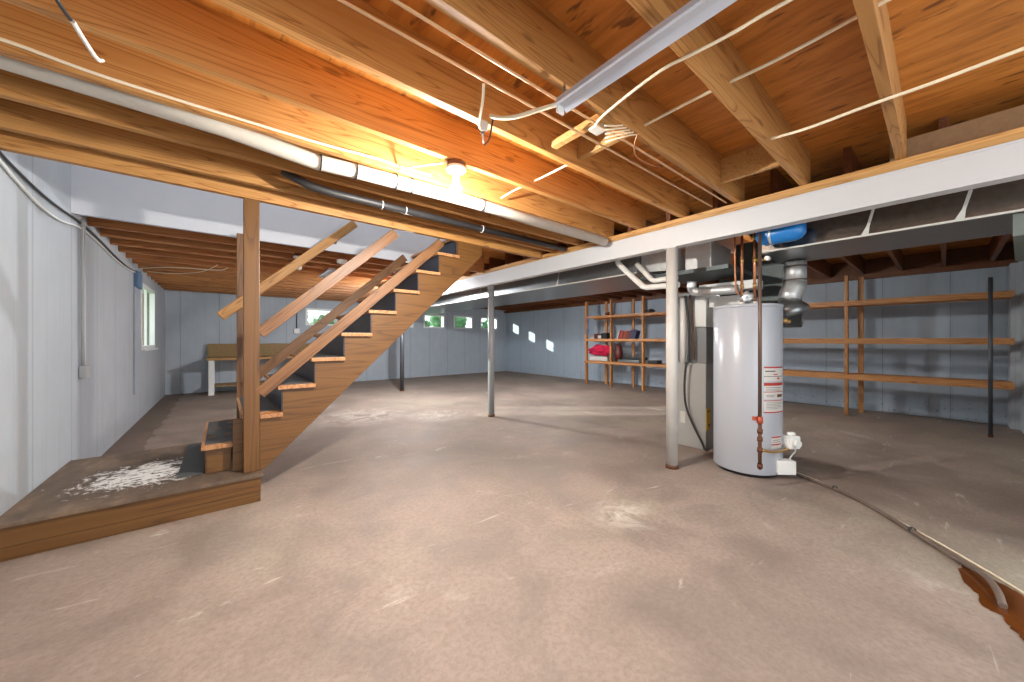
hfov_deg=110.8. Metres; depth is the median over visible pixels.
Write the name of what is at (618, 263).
vent pipe
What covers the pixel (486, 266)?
joist
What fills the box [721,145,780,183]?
wood block
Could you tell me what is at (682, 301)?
vent pipe
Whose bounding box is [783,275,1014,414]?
shelving
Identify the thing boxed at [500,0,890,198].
electrical cable
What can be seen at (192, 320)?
wall
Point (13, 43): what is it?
electrical cable
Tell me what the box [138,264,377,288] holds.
joist
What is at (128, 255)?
joist
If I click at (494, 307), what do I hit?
joist
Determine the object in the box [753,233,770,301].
copper pipe
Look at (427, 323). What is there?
shrub
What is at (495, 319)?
window
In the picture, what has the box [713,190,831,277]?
joist
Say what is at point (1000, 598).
hose
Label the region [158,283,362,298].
joist
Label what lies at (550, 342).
wall
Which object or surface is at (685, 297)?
refrigerant line
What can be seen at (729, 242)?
joist
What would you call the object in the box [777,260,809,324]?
flue pipe
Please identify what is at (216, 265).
electrical cable
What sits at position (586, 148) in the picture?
wood block
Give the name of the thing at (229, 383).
shelf
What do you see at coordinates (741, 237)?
copper pipe
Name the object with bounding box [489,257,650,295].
joist
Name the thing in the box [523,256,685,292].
joist
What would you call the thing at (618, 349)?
leather bag
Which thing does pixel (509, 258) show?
joist
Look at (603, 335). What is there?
carton
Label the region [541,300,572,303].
joist
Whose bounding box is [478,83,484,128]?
electrical cable
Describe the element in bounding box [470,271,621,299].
joist
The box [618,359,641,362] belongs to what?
case
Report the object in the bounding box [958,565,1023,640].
wet patch
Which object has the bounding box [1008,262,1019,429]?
trim
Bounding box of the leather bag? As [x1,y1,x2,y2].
[615,345,622,361]
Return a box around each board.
[133,270,142,394]
[457,132,1023,280]
[459,105,1023,278]
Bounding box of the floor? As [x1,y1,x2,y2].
[0,371,1023,681]
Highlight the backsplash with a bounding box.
[207,343,309,356]
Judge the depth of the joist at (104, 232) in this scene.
3.80 m
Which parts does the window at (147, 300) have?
sill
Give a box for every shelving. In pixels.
[584,292,681,390]
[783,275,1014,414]
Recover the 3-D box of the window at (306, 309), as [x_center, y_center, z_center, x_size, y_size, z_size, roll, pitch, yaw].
[-4.848,-0.578,8.984,0.720,0.425,0.135,0,0,-39]
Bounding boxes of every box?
[551,114,636,148]
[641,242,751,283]
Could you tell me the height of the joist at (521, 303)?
0.235 m
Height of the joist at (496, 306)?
0.235 m
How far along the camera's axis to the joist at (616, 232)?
4.10 m
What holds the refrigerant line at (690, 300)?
attached to the furnace
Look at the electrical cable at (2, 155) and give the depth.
2.32 m
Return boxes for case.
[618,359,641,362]
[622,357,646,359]
[648,360,661,363]
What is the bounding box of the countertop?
[206,356,292,360]
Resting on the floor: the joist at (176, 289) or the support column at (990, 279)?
the support column at (990, 279)
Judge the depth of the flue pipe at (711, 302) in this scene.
3.46 m
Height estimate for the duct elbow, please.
0.250 m
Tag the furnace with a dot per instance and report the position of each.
(699, 373)
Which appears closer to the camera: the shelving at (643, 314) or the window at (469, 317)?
the shelving at (643, 314)
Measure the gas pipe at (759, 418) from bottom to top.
1.765 m
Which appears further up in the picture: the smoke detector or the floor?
the smoke detector
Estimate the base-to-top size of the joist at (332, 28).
0.235 m
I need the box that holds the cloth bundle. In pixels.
[588,344,613,355]
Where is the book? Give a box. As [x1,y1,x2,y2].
[633,330,639,338]
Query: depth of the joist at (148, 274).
5.98 m
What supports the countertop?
on the workbench
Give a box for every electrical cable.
[0,37,431,175]
[0,151,141,272]
[0,158,142,272]
[55,0,72,20]
[70,19,104,62]
[141,267,227,270]
[147,265,217,273]
[400,161,447,169]
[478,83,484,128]
[483,119,493,145]
[489,102,555,119]
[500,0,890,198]
[594,0,792,126]
[634,133,659,166]
[770,46,1023,139]
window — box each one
[140,283,157,350]
[305,308,336,325]
[423,314,444,327]
[454,315,472,328]
[480,317,496,329]
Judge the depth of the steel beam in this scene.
2.32 m
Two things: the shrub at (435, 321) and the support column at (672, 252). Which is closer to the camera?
the support column at (672, 252)
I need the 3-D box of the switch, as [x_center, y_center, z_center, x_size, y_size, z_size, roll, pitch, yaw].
[-0.149,-0.984,1.666,0.060,0.089,0.042,0,0,-39]
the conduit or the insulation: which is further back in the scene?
the insulation
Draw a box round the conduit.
[79,219,90,377]
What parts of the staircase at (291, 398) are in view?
newel post, newel post, handrail, rail, guard rail, rail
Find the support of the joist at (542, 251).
attached to the ceiling
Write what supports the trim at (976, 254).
attached to the wall at (550, 342)
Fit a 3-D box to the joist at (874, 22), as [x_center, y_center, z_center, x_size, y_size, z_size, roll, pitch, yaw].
[0.743,-1.147,0.809,3.975,0.235,0.040,0,0,-39]
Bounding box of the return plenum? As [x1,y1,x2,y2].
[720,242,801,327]
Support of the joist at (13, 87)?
attached to the ceiling
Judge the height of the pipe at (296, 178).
0.141 m
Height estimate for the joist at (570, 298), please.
0.235 m
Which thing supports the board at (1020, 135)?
on the steel beam
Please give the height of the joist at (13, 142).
0.284 m
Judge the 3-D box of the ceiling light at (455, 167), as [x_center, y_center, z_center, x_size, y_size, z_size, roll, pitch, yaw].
[-0.324,-0.935,2.048,0.120,0.185,0.120,0,0,-39]
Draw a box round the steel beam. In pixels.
[442,138,1023,295]
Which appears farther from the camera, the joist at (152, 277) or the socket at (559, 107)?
the joist at (152, 277)
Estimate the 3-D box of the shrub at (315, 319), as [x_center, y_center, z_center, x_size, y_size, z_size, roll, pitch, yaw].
[-6.278,-0.488,11.884,0.950,0.850,0.859,0,0,13]
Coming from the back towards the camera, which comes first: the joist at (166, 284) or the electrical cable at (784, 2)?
the joist at (166, 284)
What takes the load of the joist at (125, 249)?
attached to the ceiling
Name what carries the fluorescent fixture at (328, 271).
hanging from the joist at (125, 249)
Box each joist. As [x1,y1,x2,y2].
[0,0,613,237]
[0,69,583,245]
[0,98,558,251]
[0,129,540,257]
[2,0,645,229]
[88,217,469,276]
[100,228,395,272]
[110,238,395,276]
[118,246,390,279]
[126,253,385,281]
[132,259,366,284]
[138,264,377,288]
[143,269,375,291]
[147,273,372,293]
[151,276,369,295]
[154,280,366,297]
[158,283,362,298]
[161,285,346,299]
[163,288,343,300]
[210,0,688,217]
[423,0,743,203]
[456,250,483,272]
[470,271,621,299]
[475,263,635,297]
[480,308,511,310]
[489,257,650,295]
[493,249,545,258]
[494,307,519,309]
[496,306,526,308]
[504,305,535,307]
[505,253,665,294]
[512,304,543,306]
[521,303,552,305]
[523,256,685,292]
[529,301,562,304]
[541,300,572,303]
[546,243,703,287]
[553,299,583,302]
[561,297,595,301]
[568,240,719,284]
[577,295,608,300]
[614,229,733,280]
[626,0,809,185]
[628,220,733,264]
[666,211,748,254]
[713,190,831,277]
[770,169,865,274]
[843,146,902,270]
[853,0,906,159]
[938,116,948,266]
[989,234,1010,261]
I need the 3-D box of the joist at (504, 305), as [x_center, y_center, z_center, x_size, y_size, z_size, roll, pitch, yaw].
[-1.062,-1.147,9.987,4.690,0.235,0.040,0,0,-39]
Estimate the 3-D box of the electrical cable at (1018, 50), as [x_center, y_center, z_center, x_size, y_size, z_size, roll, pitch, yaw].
[1.659,-1.030,1.402,0.025,0.035,1.069,0,0,-38]
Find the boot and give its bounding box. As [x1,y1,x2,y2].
[1013,212,1023,260]
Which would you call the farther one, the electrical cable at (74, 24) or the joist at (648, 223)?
the joist at (648, 223)
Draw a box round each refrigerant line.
[684,296,689,360]
[689,295,694,359]
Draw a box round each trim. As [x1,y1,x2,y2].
[504,259,1017,312]
[505,242,1014,310]
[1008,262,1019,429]
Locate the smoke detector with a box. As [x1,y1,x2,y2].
[336,259,346,263]
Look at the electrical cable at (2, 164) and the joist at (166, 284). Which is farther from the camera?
the joist at (166, 284)
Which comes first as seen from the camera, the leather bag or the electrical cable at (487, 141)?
the electrical cable at (487, 141)
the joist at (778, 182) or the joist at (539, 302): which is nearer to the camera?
the joist at (778, 182)
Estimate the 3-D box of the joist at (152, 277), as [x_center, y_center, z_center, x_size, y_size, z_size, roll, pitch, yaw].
[-4.364,-1.127,6.973,3.880,0.274,0.040,0,0,-39]
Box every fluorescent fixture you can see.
[318,268,335,278]
[554,0,736,115]
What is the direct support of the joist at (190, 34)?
attached to the ceiling
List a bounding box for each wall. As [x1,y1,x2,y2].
[0,150,164,515]
[71,164,443,262]
[165,290,505,394]
[506,266,1007,424]
[1018,261,1023,433]
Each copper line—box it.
[337,0,712,206]
[390,0,726,202]
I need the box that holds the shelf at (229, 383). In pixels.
[214,380,264,386]
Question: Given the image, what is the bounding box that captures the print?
[764,382,781,385]
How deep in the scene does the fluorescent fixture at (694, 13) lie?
1.15 m
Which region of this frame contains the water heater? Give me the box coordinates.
[713,301,801,477]
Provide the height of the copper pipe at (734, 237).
0.604 m
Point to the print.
(765, 383)
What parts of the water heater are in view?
burner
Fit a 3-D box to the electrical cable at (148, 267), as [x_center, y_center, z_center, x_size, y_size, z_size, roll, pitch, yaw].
[-4.443,-0.962,4.730,1.176,0.047,0.147,0,0,0]
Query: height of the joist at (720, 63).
0.235 m
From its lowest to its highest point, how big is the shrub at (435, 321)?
1.189 m
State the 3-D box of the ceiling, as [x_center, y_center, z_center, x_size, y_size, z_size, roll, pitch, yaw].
[-0.165,-1.274,5.726,8.800,0.020,10.870,0,0,-39]
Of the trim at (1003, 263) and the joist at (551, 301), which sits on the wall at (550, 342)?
the trim at (1003, 263)
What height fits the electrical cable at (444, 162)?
0.037 m
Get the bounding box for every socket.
[446,163,466,179]
[556,104,563,115]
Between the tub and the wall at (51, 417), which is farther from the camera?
the tub
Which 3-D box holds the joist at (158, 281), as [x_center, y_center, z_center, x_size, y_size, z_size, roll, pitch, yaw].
[-4.608,-1.127,7.271,3.880,0.274,0.040,0,0,-39]
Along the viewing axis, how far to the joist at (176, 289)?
7.55 m
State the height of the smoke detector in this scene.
0.040 m
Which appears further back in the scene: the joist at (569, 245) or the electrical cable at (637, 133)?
the joist at (569, 245)
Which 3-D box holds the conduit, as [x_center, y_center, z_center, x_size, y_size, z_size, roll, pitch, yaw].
[-3.504,-0.333,2.897,0.043,1.285,0.138,0,0,-39]
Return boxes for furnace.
[678,279,762,449]
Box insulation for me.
[738,291,753,303]
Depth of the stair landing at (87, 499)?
2.15 m
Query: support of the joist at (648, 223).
attached to the ceiling
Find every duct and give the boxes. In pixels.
[422,256,656,314]
[762,179,1023,264]
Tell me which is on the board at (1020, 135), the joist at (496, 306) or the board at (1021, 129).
the board at (1021, 129)
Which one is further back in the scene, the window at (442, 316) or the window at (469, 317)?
the window at (469, 317)
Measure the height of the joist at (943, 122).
0.235 m
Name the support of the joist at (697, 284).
attached to the ceiling
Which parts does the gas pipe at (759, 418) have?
drip leg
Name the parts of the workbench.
leg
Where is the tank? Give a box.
[751,223,806,245]
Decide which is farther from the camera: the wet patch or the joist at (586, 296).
the joist at (586, 296)
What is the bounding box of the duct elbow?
[778,298,809,324]
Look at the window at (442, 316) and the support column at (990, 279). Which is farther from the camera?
the window at (442, 316)
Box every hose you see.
[683,361,705,449]
[796,472,1007,608]
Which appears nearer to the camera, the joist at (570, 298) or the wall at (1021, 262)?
the wall at (1021, 262)
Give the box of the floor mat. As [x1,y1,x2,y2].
[177,443,204,478]
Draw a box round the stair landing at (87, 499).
[0,442,262,561]
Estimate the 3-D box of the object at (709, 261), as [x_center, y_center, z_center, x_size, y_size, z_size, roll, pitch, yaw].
[1.871,-0.787,3.626,0.610,0.305,0.840,0,0,-39]
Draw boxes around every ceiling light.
[293,253,301,269]
[446,158,466,194]
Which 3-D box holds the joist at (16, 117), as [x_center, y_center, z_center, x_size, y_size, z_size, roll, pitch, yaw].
[-0.996,-1.147,2.933,3.975,0.235,0.040,0,0,-39]
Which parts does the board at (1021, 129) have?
board strip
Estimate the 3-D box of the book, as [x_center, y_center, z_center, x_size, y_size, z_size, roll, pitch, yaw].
[2.801,-0.120,7.944,0.160,0.202,0.100,0,0,-39]
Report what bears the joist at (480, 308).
attached to the ceiling
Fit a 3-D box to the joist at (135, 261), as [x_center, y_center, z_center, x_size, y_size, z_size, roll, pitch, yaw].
[-3.389,-1.127,5.781,3.880,0.274,0.040,0,0,-39]
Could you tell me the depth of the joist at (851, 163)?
2.38 m
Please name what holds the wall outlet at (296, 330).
attached to the wall at (192, 320)
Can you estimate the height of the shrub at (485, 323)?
0.916 m
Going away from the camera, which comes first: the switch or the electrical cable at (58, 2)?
the electrical cable at (58, 2)
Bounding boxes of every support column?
[400,333,403,390]
[487,285,494,416]
[664,246,679,469]
[988,277,992,436]
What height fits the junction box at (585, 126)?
0.056 m
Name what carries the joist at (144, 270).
attached to the ceiling
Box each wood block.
[577,127,628,160]
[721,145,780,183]
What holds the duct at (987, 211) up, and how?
hanging from the joist at (997, 243)
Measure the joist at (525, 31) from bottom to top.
0.235 m
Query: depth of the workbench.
7.61 m
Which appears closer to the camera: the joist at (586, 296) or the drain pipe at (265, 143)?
the drain pipe at (265, 143)
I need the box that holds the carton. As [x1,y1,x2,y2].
[601,333,609,338]
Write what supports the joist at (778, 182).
attached to the ceiling
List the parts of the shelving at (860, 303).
shelf, shelf, shelf rail, shelf rail, shelf rail, shelf rail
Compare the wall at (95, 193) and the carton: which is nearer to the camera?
the wall at (95, 193)
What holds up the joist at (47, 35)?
attached to the ceiling
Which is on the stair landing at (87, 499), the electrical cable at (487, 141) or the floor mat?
the floor mat
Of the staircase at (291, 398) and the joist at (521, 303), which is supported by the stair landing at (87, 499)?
the staircase at (291, 398)
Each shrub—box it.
[310,313,333,323]
[425,320,430,326]
[429,316,466,327]
[482,319,487,327]
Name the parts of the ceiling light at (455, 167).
bulb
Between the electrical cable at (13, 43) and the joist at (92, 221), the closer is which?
the electrical cable at (13, 43)
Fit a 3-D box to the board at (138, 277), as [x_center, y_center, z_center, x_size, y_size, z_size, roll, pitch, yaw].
[-5.026,-0.100,4.751,0.038,1.620,0.400,0,0,-39]
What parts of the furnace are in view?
panel, coil panel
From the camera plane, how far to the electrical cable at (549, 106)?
1.52 m
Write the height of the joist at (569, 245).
0.235 m
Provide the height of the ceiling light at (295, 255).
0.185 m
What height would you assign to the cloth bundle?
0.299 m
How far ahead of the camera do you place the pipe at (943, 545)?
1.76 m
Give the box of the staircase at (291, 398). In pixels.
[201,197,481,473]
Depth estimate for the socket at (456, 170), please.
2.02 m
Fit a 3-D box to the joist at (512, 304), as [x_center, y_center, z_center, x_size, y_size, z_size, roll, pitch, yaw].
[-0.808,-1.147,9.677,4.690,0.235,0.040,0,0,-39]
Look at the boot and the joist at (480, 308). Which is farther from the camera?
the joist at (480, 308)
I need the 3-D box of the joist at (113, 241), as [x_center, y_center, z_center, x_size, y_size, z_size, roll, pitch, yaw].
[-2.657,-1.127,4.887,3.880,0.274,0.040,0,0,-39]
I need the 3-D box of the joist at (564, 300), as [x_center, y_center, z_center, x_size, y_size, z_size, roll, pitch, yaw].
[0.205,-1.147,8.439,4.690,0.235,0.040,0,0,-39]
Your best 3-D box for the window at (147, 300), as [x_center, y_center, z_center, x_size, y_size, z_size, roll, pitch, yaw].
[-5.722,-0.330,5.435,0.270,0.980,1.320,0,0,-39]
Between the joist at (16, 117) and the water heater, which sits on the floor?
the water heater
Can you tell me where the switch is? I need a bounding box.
[477,117,487,142]
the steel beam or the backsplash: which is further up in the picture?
the steel beam
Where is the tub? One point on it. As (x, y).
(597, 358)
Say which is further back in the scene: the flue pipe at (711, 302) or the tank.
the flue pipe at (711, 302)
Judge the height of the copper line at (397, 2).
0.011 m
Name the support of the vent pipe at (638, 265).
attached to the duct at (605, 277)
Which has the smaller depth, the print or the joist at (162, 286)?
the print
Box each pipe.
[0,55,607,245]
[281,170,566,250]
[615,260,679,289]
[635,262,665,282]
[641,264,751,283]
[680,296,685,361]
[687,281,739,295]
[699,279,762,307]
[734,237,739,294]
[740,235,743,301]
[752,234,788,469]
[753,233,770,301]
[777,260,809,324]
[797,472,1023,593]
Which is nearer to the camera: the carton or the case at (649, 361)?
the case at (649, 361)
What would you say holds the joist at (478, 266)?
attached to the ceiling
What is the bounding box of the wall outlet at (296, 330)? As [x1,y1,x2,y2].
[294,313,299,332]
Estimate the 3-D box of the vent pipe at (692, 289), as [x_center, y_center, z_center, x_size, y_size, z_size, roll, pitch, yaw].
[1.871,-0.491,3.318,0.084,0.163,0.447,0,0,-39]
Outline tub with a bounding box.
[590,356,609,360]
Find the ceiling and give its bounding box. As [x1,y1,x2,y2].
[192,0,1023,263]
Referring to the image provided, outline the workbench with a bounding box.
[206,343,309,395]
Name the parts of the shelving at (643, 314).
shelf rail, shelf rail, shelf rail, shelf, shelf rail, shelf rail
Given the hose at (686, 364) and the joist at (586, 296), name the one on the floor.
the hose at (686, 364)
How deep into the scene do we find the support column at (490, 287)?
5.11 m
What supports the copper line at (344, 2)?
attached to the junction box at (585, 126)
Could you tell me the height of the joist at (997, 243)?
0.235 m

